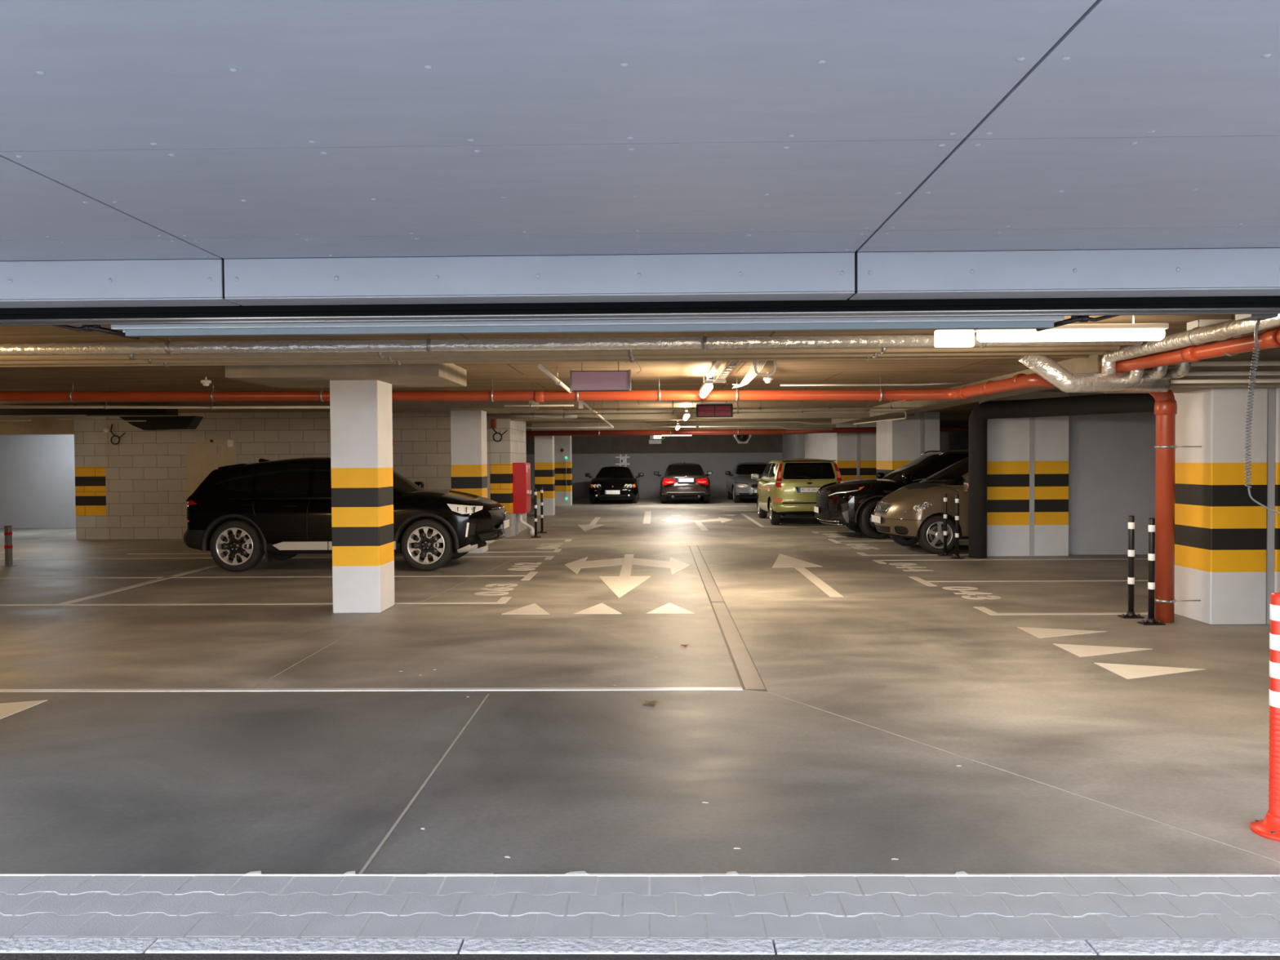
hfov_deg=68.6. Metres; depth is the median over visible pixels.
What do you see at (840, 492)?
light
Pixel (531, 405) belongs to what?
conduit
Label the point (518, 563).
painted number
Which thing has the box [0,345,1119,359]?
pipe
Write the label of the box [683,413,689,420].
diffuser
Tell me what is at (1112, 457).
wall
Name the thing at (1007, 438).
wall pier
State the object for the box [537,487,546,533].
bollard
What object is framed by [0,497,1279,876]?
floor
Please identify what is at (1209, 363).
pipe
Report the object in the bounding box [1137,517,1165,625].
bollard
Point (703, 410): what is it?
display sign
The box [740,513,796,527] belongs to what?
painted line
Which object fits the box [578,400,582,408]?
trunking
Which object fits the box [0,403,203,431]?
cable tray
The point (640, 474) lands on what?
mirror
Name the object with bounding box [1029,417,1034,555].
trim
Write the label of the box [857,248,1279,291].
panel
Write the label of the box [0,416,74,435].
lintel
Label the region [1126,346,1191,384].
foil elbow
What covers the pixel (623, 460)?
wall sign
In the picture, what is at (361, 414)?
column
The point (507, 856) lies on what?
crumbs
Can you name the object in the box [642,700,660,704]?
fallen leaf
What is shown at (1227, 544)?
column
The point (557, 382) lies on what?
conduit
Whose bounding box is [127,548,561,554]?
painted line
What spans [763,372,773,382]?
smoke detector
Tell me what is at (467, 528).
light
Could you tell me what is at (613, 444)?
wall
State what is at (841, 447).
wall
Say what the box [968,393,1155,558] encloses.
insulated pipe
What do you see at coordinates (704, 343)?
pipe
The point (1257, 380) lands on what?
pipe
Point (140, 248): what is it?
soffit panel
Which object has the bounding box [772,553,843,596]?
painted arrow
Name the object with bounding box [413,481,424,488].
mirror
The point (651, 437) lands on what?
exit sign
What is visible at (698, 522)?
painted arrow
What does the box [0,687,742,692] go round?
floor strip
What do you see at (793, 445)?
wall
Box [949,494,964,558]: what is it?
bollard
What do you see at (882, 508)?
headlight assembly
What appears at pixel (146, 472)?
wall
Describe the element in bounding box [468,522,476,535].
vent
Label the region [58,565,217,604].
painted line
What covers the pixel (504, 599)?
painted line
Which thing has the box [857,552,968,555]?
painted line
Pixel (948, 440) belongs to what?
wall
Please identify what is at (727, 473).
mirror
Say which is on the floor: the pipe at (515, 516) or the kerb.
the pipe at (515, 516)
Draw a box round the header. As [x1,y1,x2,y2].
[0,295,1279,325]
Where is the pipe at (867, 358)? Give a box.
[0,355,1088,367]
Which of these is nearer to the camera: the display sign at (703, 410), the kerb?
the kerb
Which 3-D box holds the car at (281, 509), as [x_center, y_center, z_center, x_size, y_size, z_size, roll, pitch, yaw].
[-4.309,0.464,14.065,4.633,1.622,2.215,0,1,1]
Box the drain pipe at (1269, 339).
[1099,314,1279,373]
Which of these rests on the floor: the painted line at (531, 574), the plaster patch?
the painted line at (531, 574)
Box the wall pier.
[978,391,1069,555]
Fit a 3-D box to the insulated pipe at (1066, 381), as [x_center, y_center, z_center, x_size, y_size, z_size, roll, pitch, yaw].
[3.937,-0.972,8.166,1.268,0.422,0.170,0,1,1]
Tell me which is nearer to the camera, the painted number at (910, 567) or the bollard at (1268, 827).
the bollard at (1268, 827)
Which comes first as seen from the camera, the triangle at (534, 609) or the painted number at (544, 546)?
the triangle at (534, 609)
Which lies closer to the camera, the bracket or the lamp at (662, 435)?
the bracket
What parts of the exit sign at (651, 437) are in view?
info plate, panel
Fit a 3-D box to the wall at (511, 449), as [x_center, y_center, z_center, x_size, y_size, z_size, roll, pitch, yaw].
[-2.804,-0.149,20.101,0.420,2.560,2.300,0,1,1]
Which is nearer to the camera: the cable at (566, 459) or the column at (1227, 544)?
the column at (1227, 544)
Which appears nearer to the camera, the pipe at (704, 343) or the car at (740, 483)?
the pipe at (704, 343)
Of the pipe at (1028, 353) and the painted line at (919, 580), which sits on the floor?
the painted line at (919, 580)
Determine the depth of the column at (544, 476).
26.15 m
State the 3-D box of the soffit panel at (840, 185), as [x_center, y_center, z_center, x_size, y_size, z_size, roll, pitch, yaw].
[-0.517,-1.078,3.566,3.088,0.016,1.174,0,1,1]
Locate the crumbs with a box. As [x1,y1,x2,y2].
[399,657,959,859]
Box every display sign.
[569,361,631,391]
[696,400,739,417]
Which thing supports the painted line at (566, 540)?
on the floor
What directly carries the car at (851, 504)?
on the floor
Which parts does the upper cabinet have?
door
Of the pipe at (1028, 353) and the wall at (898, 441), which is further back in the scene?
the wall at (898, 441)
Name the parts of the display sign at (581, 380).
frame, display panel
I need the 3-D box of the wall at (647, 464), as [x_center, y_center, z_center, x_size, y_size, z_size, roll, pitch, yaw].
[-3.356,-0.165,38.417,28.000,1.800,0.300,0,1,1]
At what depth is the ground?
2.92 m
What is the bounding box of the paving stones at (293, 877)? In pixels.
[0,875,1279,946]
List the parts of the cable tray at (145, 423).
rail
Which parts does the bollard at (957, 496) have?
post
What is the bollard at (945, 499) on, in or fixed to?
on the floor
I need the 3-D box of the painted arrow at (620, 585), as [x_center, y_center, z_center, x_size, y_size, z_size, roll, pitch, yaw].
[-0.205,1.270,12.911,1.860,0.006,4.850,0,1,1]
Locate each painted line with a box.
[0,555,554,559]
[0,571,537,580]
[0,596,511,605]
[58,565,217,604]
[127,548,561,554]
[498,538,572,541]
[642,511,651,524]
[722,510,757,511]
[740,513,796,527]
[811,531,835,533]
[827,538,963,543]
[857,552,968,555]
[872,558,1147,563]
[908,576,1155,586]
[973,606,1155,614]
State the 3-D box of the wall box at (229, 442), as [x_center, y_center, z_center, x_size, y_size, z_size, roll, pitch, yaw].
[-8.287,-0.737,18.967,0.100,0.140,0.075,0,1,1]
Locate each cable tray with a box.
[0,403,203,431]
[705,360,740,385]
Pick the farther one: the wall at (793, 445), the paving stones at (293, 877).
the wall at (793, 445)
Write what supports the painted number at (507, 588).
on the floor
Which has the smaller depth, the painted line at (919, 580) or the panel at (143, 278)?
the panel at (143, 278)
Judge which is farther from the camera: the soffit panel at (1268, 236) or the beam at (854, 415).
the beam at (854, 415)
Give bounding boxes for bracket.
[754,360,776,376]
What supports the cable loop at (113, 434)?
attached to the wall at (146, 472)
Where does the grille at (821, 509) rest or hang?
attached to the car at (851, 504)
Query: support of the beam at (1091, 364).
attached to the ceiling at (673, 375)
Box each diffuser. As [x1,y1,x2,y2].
[667,492,703,496]
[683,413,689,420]
[699,383,713,398]
[976,328,1165,342]
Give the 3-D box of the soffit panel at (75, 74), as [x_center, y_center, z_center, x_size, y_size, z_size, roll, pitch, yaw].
[-0.537,-1.052,2.382,3.088,0.016,1.184,0,1,1]
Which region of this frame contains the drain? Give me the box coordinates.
[688,545,767,691]
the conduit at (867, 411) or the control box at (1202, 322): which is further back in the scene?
the conduit at (867, 411)
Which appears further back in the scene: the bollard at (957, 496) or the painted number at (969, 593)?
the bollard at (957, 496)
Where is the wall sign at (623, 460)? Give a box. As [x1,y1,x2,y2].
[615,454,630,466]
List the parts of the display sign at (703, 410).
display panel, frame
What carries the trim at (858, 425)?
attached to the wall at (841, 447)
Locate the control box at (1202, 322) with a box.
[1186,319,1240,340]
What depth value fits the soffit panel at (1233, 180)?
3.46 m
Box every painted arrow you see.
[564,554,690,598]
[577,517,604,531]
[661,517,733,530]
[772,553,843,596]
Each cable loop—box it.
[110,423,125,444]
[491,418,507,442]
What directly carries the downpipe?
attached to the column at (1227, 544)
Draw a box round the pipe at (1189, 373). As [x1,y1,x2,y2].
[1185,370,1279,375]
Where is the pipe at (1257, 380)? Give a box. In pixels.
[1170,378,1279,383]
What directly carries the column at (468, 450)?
on the floor
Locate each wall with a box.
[0,434,75,528]
[12,247,1279,299]
[73,411,490,539]
[489,412,526,537]
[525,434,782,453]
[526,452,782,497]
[782,433,804,458]
[804,420,876,480]
[875,412,939,475]
[939,424,968,450]
[1068,392,1155,555]
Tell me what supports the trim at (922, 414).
attached to the wall at (898, 441)
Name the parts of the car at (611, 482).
number plate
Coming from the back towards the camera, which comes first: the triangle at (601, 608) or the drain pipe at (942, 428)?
the drain pipe at (942, 428)
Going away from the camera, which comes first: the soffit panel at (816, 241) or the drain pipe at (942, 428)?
the soffit panel at (816, 241)
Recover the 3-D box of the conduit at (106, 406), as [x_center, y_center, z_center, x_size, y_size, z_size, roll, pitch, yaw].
[-6.202,-1.077,12.284,5.600,0.318,0.052,0,1,1]
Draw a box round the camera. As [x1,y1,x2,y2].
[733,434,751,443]
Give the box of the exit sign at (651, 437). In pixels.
[648,435,664,444]
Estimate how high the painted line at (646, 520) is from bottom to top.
0.006 m
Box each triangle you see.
[0,699,47,719]
[502,603,549,614]
[573,603,622,613]
[646,602,694,613]
[1017,626,1106,638]
[1053,643,1151,657]
[1094,662,1204,679]
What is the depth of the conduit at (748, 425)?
23.33 m
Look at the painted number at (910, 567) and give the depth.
13.28 m
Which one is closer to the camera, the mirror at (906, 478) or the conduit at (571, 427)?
the mirror at (906, 478)
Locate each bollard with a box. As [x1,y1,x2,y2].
[530,488,540,537]
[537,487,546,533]
[937,493,952,555]
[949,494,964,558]
[1117,515,1144,618]
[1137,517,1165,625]
[1249,592,1279,841]
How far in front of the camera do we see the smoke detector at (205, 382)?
11.03 m
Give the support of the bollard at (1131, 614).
on the floor
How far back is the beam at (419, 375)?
9.14 m
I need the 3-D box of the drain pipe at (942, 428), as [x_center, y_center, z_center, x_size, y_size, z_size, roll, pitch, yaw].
[2.967,-1.385,24.775,12.924,0.372,0.531,0,1,4]
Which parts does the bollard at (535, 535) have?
post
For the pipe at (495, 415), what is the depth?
16.98 m
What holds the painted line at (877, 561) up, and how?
on the floor
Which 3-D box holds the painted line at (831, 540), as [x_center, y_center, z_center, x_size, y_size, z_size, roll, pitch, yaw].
[6.442,1.125,17.454,5.720,0.006,0.880,0,1,1]
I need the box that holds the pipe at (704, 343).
[0,332,1142,355]
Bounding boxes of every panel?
[0,0,1097,151]
[0,139,962,238]
[0,155,177,239]
[0,237,221,261]
[0,258,222,299]
[181,231,875,258]
[223,252,854,297]
[857,226,1279,252]
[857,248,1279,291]
[878,135,1279,231]
[967,0,1279,139]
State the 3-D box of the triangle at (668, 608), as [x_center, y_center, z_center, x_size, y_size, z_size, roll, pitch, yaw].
[0.313,1.335,9.768,0.490,0.006,0.720,0,1,1]
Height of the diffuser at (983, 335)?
0.088 m
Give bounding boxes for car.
[182,457,509,572]
[585,466,643,503]
[653,462,712,503]
[724,462,768,502]
[751,457,842,524]
[813,449,968,538]
[871,457,968,554]
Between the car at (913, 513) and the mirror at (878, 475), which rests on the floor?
the car at (913, 513)
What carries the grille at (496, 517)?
attached to the car at (281, 509)
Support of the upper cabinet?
attached to the wall at (511, 449)
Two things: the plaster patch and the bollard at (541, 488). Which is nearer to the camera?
the plaster patch
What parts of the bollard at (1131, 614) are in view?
post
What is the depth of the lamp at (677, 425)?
23.01 m
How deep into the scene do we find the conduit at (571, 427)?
23.00 m
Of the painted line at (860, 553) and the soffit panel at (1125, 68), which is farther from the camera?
the painted line at (860, 553)
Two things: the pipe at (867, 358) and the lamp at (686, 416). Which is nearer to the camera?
the pipe at (867, 358)
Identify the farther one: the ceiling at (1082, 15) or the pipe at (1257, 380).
the pipe at (1257, 380)
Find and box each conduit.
[0,385,329,409]
[504,382,573,407]
[525,426,612,428]
[537,364,613,427]
[562,400,920,411]
[567,400,906,424]
[646,421,872,424]
[647,425,832,429]
[780,381,964,386]
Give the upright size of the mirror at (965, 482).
0.180 m
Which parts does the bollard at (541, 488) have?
post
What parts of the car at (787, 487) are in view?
number plate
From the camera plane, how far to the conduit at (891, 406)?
15.14 m
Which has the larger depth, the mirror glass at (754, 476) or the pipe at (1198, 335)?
the mirror glass at (754, 476)
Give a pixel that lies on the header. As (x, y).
(1270, 304)
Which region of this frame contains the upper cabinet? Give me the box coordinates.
[512,462,531,513]
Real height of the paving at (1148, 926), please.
0.052 m
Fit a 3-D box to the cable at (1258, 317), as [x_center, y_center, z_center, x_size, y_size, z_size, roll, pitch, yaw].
[3.348,-0.350,5.016,0.232,1.125,0.164,0,1,1]
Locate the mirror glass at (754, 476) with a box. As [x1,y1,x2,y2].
[752,474,758,478]
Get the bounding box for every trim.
[857,424,859,479]
[920,412,924,457]
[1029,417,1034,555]
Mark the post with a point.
(8, 528)
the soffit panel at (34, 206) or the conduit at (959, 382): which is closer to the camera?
the soffit panel at (34, 206)
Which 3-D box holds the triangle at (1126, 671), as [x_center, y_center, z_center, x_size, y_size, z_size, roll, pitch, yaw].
[3.748,1.377,6.770,0.710,0.006,0.520,0,1,1]
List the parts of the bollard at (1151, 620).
post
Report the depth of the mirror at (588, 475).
33.96 m
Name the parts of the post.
post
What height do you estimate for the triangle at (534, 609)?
0.006 m
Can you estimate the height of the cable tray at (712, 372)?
0.160 m
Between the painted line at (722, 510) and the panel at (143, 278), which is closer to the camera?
the panel at (143, 278)
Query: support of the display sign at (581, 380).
hanging from the ceiling at (673, 375)
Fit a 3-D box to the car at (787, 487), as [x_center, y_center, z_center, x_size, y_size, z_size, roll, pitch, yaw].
[3.915,0.237,23.390,2.080,1.557,3.998,0,1,1]
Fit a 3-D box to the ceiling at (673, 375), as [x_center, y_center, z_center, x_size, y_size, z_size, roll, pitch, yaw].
[-3.641,-1.590,22.009,28.000,0.250,34.050,0,1,1]
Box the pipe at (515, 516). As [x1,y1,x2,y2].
[512,513,534,536]
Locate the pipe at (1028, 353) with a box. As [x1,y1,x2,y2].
[0,351,1103,364]
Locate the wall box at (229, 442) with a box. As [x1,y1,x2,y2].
[226,440,233,447]
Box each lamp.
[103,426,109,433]
[662,435,691,435]
[675,419,679,430]
[683,404,689,420]
[699,367,713,398]
[973,315,1168,342]
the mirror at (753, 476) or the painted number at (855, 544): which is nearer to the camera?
the painted number at (855, 544)
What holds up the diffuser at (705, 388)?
attached to the lamp at (707, 386)
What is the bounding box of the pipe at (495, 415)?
[486,404,577,418]
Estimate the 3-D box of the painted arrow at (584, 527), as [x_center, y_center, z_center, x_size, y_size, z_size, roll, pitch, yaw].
[-1.150,1.060,22.821,0.660,0.006,4.860,0,1,1]
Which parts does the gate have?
roller arm, roller arm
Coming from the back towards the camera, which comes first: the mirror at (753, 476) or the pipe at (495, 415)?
the mirror at (753, 476)
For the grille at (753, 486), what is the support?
attached to the car at (740, 483)
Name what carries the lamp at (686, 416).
hanging from the ceiling at (673, 375)
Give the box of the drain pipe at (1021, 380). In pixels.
[0,373,1056,402]
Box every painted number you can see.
[474,583,517,595]
[507,562,542,570]
[535,543,562,549]
[822,533,847,537]
[845,543,879,549]
[888,562,933,571]
[942,586,1000,599]
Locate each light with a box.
[465,522,469,537]
[828,489,857,495]
[934,329,974,347]
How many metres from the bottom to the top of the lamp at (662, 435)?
0.244 m
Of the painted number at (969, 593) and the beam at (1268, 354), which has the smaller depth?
the beam at (1268, 354)
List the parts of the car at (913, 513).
number plate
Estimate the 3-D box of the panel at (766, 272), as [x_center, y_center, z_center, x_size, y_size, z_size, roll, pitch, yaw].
[-0.499,-1.002,4.584,3.086,0.186,0.016,0,1,1]
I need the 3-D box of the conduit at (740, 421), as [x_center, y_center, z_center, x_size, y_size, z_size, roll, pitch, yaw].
[2.699,-1.286,21.235,5.100,0.078,0.028,0,1,1]
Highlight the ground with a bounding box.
[0,952,1279,959]
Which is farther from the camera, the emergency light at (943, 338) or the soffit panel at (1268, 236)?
the emergency light at (943, 338)
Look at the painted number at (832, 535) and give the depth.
18.87 m
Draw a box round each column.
[329,380,394,613]
[450,410,488,553]
[533,435,555,515]
[554,435,572,506]
[1173,387,1279,624]
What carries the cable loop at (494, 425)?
attached to the wall at (511, 449)
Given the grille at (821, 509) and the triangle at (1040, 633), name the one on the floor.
the triangle at (1040, 633)
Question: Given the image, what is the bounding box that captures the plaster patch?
[186,438,236,502]
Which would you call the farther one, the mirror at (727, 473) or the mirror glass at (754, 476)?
the mirror at (727, 473)
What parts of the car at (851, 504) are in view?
number plate, bumper blade, arch trim, roof rail, roof rail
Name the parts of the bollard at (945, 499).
post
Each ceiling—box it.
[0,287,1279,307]
[0,314,1279,431]
[876,15,1082,229]
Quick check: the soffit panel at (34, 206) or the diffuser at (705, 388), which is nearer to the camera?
the soffit panel at (34, 206)
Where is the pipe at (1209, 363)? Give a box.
[1167,360,1279,366]
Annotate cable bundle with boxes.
[732,360,766,388]
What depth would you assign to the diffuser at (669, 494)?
32.28 m
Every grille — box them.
[478,529,498,541]
[488,505,506,525]
[751,484,757,488]
[814,488,828,519]
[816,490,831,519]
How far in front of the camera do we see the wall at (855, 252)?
4.58 m
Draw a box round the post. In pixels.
[1,524,16,566]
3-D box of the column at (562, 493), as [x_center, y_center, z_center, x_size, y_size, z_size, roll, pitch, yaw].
[-2.611,-0.328,31.898,0.550,2.400,0.500,0,1,1]
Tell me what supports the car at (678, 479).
on the floor
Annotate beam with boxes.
[225,363,466,388]
[391,400,538,413]
[510,408,914,421]
[531,421,836,431]
[831,353,1103,422]
[1103,342,1279,393]
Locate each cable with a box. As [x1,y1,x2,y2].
[565,458,566,488]
[1235,313,1279,514]
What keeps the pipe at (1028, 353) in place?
attached to the ceiling at (673, 375)
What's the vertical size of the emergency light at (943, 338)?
0.278 m
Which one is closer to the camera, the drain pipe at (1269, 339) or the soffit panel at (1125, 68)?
the soffit panel at (1125, 68)
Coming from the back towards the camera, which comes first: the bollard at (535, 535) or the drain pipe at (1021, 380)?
the bollard at (535, 535)
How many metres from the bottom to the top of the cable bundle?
0.166 m
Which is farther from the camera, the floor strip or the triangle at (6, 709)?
the floor strip
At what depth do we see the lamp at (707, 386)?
10.28 m
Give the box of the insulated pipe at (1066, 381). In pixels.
[1017,355,1170,392]
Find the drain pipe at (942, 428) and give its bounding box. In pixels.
[525,425,968,435]
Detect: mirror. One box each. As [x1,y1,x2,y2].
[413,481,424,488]
[585,473,592,478]
[635,472,643,477]
[724,471,733,475]
[751,473,761,480]
[875,472,884,478]
[901,474,911,483]
[963,480,968,492]
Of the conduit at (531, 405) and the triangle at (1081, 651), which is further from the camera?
the conduit at (531, 405)
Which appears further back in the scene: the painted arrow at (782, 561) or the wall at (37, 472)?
the wall at (37, 472)
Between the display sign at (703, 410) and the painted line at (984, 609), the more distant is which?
the display sign at (703, 410)
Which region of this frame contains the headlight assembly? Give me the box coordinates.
[874,501,891,515]
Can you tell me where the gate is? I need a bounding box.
[50,315,1119,339]
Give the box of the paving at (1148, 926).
[0,875,1279,938]
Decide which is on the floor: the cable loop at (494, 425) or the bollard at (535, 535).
the bollard at (535, 535)
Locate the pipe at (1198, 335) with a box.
[1101,313,1279,374]
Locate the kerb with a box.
[0,937,1279,955]
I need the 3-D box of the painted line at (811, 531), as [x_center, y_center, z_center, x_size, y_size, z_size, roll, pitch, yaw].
[6.477,1.079,19.561,5.720,0.006,0.475,0,1,1]
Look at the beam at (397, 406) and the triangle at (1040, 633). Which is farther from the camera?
the beam at (397, 406)
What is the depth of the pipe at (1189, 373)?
8.21 m
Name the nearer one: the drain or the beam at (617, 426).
the drain
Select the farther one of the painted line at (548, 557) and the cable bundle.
the painted line at (548, 557)
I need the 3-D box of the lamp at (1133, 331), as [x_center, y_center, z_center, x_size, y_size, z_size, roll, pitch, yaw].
[2.952,-1.061,6.430,1.300,0.219,0.090,0,1,1]
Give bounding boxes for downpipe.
[1148,390,1201,622]
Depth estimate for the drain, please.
8.28 m
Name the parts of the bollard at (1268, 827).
post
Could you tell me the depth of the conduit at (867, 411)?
15.95 m
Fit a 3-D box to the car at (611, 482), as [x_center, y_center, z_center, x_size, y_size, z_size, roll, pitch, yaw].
[-0.919,0.148,34.608,2.134,1.312,4.451,0,1,1]
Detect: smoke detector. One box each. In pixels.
[200,377,211,386]
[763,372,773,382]
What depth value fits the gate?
5.01 m

